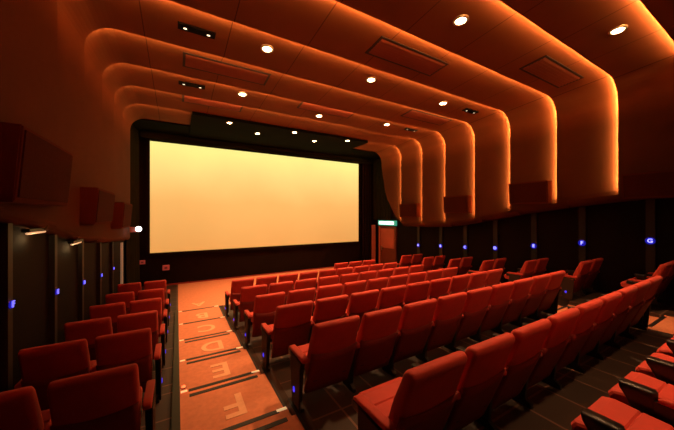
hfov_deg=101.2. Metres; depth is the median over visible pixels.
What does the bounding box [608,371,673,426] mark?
chair
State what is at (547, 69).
air vent
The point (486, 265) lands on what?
chair
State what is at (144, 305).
chair
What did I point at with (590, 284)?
chair
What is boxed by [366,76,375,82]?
recessed light
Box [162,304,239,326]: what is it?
floor
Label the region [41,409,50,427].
armrest
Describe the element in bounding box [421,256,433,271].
chair
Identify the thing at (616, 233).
wall
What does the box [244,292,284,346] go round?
chair
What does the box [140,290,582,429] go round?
stair step
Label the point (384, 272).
chair
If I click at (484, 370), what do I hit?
chair
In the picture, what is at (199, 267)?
wall
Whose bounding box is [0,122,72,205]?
wall speaker
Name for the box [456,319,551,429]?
chair
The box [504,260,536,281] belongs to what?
chair
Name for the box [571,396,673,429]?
chair
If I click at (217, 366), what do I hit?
floor
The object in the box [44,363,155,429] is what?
chair
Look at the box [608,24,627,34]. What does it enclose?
recessed light
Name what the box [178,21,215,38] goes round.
light
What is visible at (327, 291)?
chair
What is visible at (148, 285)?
chair
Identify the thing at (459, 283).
chair
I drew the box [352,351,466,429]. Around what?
chair
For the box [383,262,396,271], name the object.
chair
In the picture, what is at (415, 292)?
chair
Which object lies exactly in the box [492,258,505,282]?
chair
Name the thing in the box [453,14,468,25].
recessed light
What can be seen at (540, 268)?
chair
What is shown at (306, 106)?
air vent
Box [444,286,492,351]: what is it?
chair
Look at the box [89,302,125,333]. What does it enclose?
chair
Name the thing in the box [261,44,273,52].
recessed light
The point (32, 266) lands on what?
wall
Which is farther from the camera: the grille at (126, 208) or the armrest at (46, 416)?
the grille at (126, 208)
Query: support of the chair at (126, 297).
on the floor at (220, 324)
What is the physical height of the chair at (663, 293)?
0.945 m
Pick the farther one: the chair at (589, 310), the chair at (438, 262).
the chair at (438, 262)
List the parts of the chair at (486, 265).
backrest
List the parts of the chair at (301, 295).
backrest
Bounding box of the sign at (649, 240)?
[645,237,655,244]
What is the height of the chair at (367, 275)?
0.945 m
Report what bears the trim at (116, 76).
attached to the wall at (32, 266)
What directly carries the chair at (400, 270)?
on the floor at (221, 341)
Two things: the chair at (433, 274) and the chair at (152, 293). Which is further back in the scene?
the chair at (433, 274)
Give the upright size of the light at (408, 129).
0.060 m
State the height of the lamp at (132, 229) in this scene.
0.185 m
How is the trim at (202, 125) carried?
attached to the wall at (199, 267)
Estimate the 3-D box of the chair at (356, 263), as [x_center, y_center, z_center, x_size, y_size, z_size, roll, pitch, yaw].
[0.523,2.188,10.452,0.610,0.945,0.660,0,0,-30]
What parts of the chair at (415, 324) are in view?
backrest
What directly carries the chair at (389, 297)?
on the stair step
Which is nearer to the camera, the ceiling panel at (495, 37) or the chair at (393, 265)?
the ceiling panel at (495, 37)
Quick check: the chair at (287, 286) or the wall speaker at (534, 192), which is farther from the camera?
the wall speaker at (534, 192)
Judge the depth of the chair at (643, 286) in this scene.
4.00 m
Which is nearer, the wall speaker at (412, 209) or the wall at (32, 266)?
the wall at (32, 266)
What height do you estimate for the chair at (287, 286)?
0.945 m
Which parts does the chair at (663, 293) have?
panel, backrest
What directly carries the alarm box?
attached to the wall at (199, 267)
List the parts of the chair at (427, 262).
backrest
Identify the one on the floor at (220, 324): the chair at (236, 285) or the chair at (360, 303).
the chair at (236, 285)
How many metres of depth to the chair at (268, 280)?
7.35 m
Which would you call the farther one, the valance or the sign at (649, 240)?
the valance
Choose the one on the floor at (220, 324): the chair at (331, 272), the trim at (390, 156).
the chair at (331, 272)
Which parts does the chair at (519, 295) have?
backrest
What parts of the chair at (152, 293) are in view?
backrest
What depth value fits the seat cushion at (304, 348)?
3.23 m
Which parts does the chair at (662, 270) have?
backrest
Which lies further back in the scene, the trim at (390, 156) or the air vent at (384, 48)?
the trim at (390, 156)
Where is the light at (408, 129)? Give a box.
[404,128,417,131]
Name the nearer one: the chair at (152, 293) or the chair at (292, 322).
the chair at (292, 322)
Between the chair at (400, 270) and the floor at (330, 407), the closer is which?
the floor at (330, 407)
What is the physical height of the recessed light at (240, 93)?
0.048 m
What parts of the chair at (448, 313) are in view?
backrest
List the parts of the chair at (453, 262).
backrest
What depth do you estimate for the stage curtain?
9.52 m
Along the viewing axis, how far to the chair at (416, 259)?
12.15 m
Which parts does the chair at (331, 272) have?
backrest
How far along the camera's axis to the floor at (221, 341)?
5.33 m
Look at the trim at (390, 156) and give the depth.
9.08 m
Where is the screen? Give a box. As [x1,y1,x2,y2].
[146,138,360,256]
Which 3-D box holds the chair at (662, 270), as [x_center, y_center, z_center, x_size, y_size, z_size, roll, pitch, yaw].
[6.418,1.438,5.772,0.662,0.945,0.660,0,0,-30]
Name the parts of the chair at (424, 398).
arm, panel, backrest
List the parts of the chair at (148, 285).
backrest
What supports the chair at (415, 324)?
on the floor at (330, 407)
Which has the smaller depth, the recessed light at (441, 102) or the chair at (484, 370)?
the chair at (484, 370)
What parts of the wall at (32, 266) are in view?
pale post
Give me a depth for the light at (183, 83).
6.78 m
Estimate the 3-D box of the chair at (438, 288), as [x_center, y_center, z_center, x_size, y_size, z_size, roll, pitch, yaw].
[1.889,1.728,5.698,0.610,0.945,0.660,0,0,-30]
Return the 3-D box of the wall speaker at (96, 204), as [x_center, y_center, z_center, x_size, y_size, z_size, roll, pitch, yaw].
[-4.270,-0.140,4.965,0.269,0.600,1.370,0,0,-30]
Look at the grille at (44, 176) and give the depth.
2.72 m
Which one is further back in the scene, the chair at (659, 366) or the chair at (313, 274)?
the chair at (313, 274)
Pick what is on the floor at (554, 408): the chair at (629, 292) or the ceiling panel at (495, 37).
the chair at (629, 292)
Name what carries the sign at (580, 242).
attached to the wall at (616, 233)
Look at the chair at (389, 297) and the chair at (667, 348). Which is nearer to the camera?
the chair at (667, 348)
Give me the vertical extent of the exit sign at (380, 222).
0.260 m
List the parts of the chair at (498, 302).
backrest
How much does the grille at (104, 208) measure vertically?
0.520 m
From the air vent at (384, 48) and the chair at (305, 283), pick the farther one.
the chair at (305, 283)
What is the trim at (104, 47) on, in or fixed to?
attached to the wall at (32, 266)
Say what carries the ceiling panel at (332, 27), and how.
attached to the wall at (32, 266)
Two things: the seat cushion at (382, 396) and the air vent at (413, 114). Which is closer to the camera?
the seat cushion at (382, 396)
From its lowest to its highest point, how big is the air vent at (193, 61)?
0.072 m
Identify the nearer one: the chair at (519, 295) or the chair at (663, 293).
the chair at (519, 295)
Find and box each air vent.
[182,52,270,85]
[182,95,242,111]
[297,102,354,117]
[365,36,448,75]
[401,109,451,124]
[519,55,583,87]
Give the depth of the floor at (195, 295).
8.94 m
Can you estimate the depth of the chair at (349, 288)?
5.86 m
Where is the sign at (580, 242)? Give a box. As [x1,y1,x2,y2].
[578,240,585,245]
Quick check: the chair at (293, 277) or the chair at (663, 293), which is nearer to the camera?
the chair at (663, 293)
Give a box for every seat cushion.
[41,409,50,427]
[140,386,142,402]
[297,343,308,367]
[359,377,401,416]
[608,371,673,406]
[620,280,631,287]
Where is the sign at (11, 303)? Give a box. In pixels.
[8,300,14,308]
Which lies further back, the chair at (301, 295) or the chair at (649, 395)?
the chair at (301, 295)
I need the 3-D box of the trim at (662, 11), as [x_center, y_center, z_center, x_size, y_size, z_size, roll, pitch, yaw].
[3.771,-1.662,1.658,11.210,3.196,3.500,0,0,-30]
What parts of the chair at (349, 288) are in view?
backrest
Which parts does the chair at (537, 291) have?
backrest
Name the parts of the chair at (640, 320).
panel, backrest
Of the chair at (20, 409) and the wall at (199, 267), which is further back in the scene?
the wall at (199, 267)
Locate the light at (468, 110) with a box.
[462,108,478,113]
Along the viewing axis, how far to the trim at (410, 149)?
9.28 m
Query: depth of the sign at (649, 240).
6.51 m
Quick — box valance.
[140,130,373,163]
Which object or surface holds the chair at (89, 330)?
on the floor at (217, 366)
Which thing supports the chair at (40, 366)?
on the stair step
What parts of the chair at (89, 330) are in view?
backrest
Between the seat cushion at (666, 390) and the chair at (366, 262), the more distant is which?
the chair at (366, 262)
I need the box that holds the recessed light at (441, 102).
[438,101,447,104]
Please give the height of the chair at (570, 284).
0.945 m
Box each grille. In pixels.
[17,130,72,202]
[95,190,114,221]
[122,204,131,226]
[399,204,415,215]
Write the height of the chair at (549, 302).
0.945 m
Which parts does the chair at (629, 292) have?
backrest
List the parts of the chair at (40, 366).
backrest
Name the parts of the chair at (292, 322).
panel, backrest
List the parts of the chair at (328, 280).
backrest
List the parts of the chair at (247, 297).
panel, backrest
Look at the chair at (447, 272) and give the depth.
7.37 m
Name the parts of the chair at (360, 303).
backrest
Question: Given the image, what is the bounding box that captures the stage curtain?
[125,125,139,283]
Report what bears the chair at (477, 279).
on the stair step
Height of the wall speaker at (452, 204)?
0.620 m
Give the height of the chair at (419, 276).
0.945 m
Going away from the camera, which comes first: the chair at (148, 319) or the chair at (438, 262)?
the chair at (148, 319)
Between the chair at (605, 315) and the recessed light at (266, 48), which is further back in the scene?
the recessed light at (266, 48)
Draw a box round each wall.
[0,223,125,391]
[139,132,373,287]
[374,198,673,301]
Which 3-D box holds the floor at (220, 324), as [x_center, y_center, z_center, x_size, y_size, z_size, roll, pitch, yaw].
[0.083,2.634,8.087,11.170,0.132,1.084,0,0,-30]
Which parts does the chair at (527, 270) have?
panel, backrest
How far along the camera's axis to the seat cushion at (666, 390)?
2.03 m
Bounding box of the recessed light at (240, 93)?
[238,91,246,96]
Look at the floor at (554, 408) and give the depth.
3.14 m
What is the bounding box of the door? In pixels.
[372,225,396,264]
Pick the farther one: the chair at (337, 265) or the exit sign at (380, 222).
the exit sign at (380, 222)
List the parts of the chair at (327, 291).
backrest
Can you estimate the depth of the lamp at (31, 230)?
3.05 m
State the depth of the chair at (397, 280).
6.47 m
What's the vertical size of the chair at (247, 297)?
0.945 m
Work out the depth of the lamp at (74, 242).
4.32 m
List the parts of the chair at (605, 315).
backrest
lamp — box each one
[21,228,46,234]
[68,239,82,244]
[130,226,141,231]
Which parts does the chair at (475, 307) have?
backrest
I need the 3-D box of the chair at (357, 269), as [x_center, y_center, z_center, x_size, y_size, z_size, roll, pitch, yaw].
[0.619,2.107,9.122,0.610,0.945,0.660,0,0,-30]
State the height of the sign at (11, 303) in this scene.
0.076 m
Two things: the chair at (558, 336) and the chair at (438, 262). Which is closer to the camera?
the chair at (558, 336)
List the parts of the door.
corner panel, frame, panel, frame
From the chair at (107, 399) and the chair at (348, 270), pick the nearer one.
the chair at (107, 399)
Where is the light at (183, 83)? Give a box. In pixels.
[178,80,204,89]
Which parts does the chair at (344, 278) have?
backrest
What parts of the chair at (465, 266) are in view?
backrest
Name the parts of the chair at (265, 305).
panel, backrest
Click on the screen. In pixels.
(200, 199)
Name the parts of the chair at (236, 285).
panel, backrest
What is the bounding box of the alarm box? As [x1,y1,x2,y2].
[162,265,169,270]
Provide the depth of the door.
14.76 m
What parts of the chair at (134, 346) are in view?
backrest, panel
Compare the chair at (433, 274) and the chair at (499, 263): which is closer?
the chair at (433, 274)
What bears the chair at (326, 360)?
on the floor at (330, 407)
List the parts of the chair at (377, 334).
backrest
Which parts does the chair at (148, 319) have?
backrest, panel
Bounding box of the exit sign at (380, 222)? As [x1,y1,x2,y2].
[378,220,396,225]
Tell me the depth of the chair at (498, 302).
4.45 m
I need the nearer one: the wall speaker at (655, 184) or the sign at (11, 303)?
the sign at (11, 303)
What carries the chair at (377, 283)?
on the floor at (217, 366)
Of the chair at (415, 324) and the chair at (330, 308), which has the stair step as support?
the chair at (330, 308)
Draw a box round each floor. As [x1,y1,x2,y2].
[142,263,383,429]
[142,339,289,395]
[152,325,261,362]
[158,314,244,341]
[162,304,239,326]
[222,292,654,429]
[461,299,673,429]
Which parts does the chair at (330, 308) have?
backrest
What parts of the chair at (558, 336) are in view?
backrest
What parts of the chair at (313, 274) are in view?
backrest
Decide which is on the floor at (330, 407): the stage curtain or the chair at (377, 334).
the chair at (377, 334)
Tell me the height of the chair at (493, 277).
0.945 m
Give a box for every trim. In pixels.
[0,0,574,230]
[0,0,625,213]
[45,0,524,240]
[82,28,481,242]
[97,63,448,242]
[111,86,424,241]
[120,104,400,240]
[132,111,379,159]
[499,0,673,200]
[640,0,673,40]
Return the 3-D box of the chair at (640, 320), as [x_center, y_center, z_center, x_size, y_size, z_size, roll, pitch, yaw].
[4.785,1.438,4.541,0.717,0.945,0.660,0,0,-30]
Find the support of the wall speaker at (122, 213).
attached to the wall at (32, 266)
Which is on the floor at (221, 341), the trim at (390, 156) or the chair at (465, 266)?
the chair at (465, 266)
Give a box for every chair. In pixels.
[0,386,50,429]
[14,339,95,410]
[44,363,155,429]
[64,317,112,360]
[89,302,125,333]
[90,328,162,403]
[105,291,134,313]
[117,282,141,299]
[117,310,165,367]
[130,297,167,343]
[138,288,169,325]
[144,280,170,311]
[225,278,253,316]
[233,284,266,329]
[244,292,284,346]
[256,275,276,293]
[261,300,312,370]
[268,281,292,304]
[278,273,297,289]
[286,287,315,315]
[289,315,359,412]
[294,278,316,297]
[299,271,317,284]
[307,294,348,343]
[312,284,341,315]
[314,275,338,300]
[316,269,335,288]
[334,262,347,274]
[336,267,352,281]
[338,273,358,294]
[342,280,366,306]
[343,306,401,392]
[346,289,378,329]
[348,261,361,272]
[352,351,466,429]
[353,265,368,280]
[358,270,376,288]
[362,260,374,268]
[365,277,387,296]
[368,264,382,274]
[376,268,393,279]
[376,285,405,310]
[382,298,436,377]
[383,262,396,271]
[387,274,407,286]
[393,266,408,275]
[396,255,411,267]
[402,281,429,309]
[406,271,425,286]
[408,264,423,274]
[409,254,422,267]
[411,332,514,429]
[416,292,466,362]
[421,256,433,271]
[424,269,442,280]
[427,277,450,299]
[431,255,445,269]
[438,258,460,275]
[441,267,457,277]
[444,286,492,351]
[448,274,469,294]
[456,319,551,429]
[457,257,472,275]
[467,259,494,273]
[467,271,487,290]
[469,282,514,341]
[484,268,502,286]
[491,277,533,333]
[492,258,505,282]
[492,308,579,409]
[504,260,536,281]
[510,274,550,326]
[517,258,548,276]
[522,299,602,389]
[527,270,565,320]
[547,291,621,373]
[560,260,592,300]
[565,258,603,295]
[567,285,637,359]
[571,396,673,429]
[585,280,650,348]
[601,276,662,338]
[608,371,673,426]
[620,262,672,310]
[632,260,673,304]
[635,353,673,384]
[656,338,673,356]
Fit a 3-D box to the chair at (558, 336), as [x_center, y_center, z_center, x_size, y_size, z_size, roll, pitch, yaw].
[2.089,1.438,2.984,0.610,0.945,0.660,0,0,-30]
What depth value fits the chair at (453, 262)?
9.73 m
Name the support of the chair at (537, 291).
on the floor at (330, 407)
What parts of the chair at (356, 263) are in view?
backrest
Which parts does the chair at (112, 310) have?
backrest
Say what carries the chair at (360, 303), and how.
on the stair step
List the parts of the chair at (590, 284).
panel, backrest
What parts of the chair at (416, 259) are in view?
backrest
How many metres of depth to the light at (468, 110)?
8.48 m
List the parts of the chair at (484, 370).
backrest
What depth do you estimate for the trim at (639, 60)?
5.62 m
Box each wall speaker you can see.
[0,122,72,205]
[80,187,114,224]
[111,202,131,228]
[399,203,420,216]
[443,195,471,212]
[508,180,551,204]
[621,170,673,198]
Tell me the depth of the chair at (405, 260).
11.82 m
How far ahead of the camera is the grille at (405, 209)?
12.13 m
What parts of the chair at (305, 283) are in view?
backrest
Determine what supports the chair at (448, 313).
on the floor at (330, 407)
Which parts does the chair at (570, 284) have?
panel, backrest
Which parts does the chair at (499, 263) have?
backrest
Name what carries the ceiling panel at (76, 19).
attached to the wall at (32, 266)
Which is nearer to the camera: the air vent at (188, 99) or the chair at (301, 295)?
the chair at (301, 295)
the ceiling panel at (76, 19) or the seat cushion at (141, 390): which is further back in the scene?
the ceiling panel at (76, 19)
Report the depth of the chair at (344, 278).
7.20 m
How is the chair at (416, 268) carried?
on the floor at (221, 341)
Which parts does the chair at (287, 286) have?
backrest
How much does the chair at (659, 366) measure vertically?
0.945 m
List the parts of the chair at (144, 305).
backrest, panel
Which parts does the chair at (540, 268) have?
backrest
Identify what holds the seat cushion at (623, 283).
on the chair at (662, 270)
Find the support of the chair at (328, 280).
on the floor at (221, 341)
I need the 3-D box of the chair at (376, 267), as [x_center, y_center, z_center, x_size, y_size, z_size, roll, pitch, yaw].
[1.149,2.107,9.428,0.610,0.945,0.660,0,0,-30]
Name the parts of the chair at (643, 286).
backrest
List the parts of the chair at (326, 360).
panel, backrest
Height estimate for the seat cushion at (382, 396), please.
0.153 m
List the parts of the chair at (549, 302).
backrest, panel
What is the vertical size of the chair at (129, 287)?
0.945 m
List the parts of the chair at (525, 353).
backrest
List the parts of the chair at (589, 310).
backrest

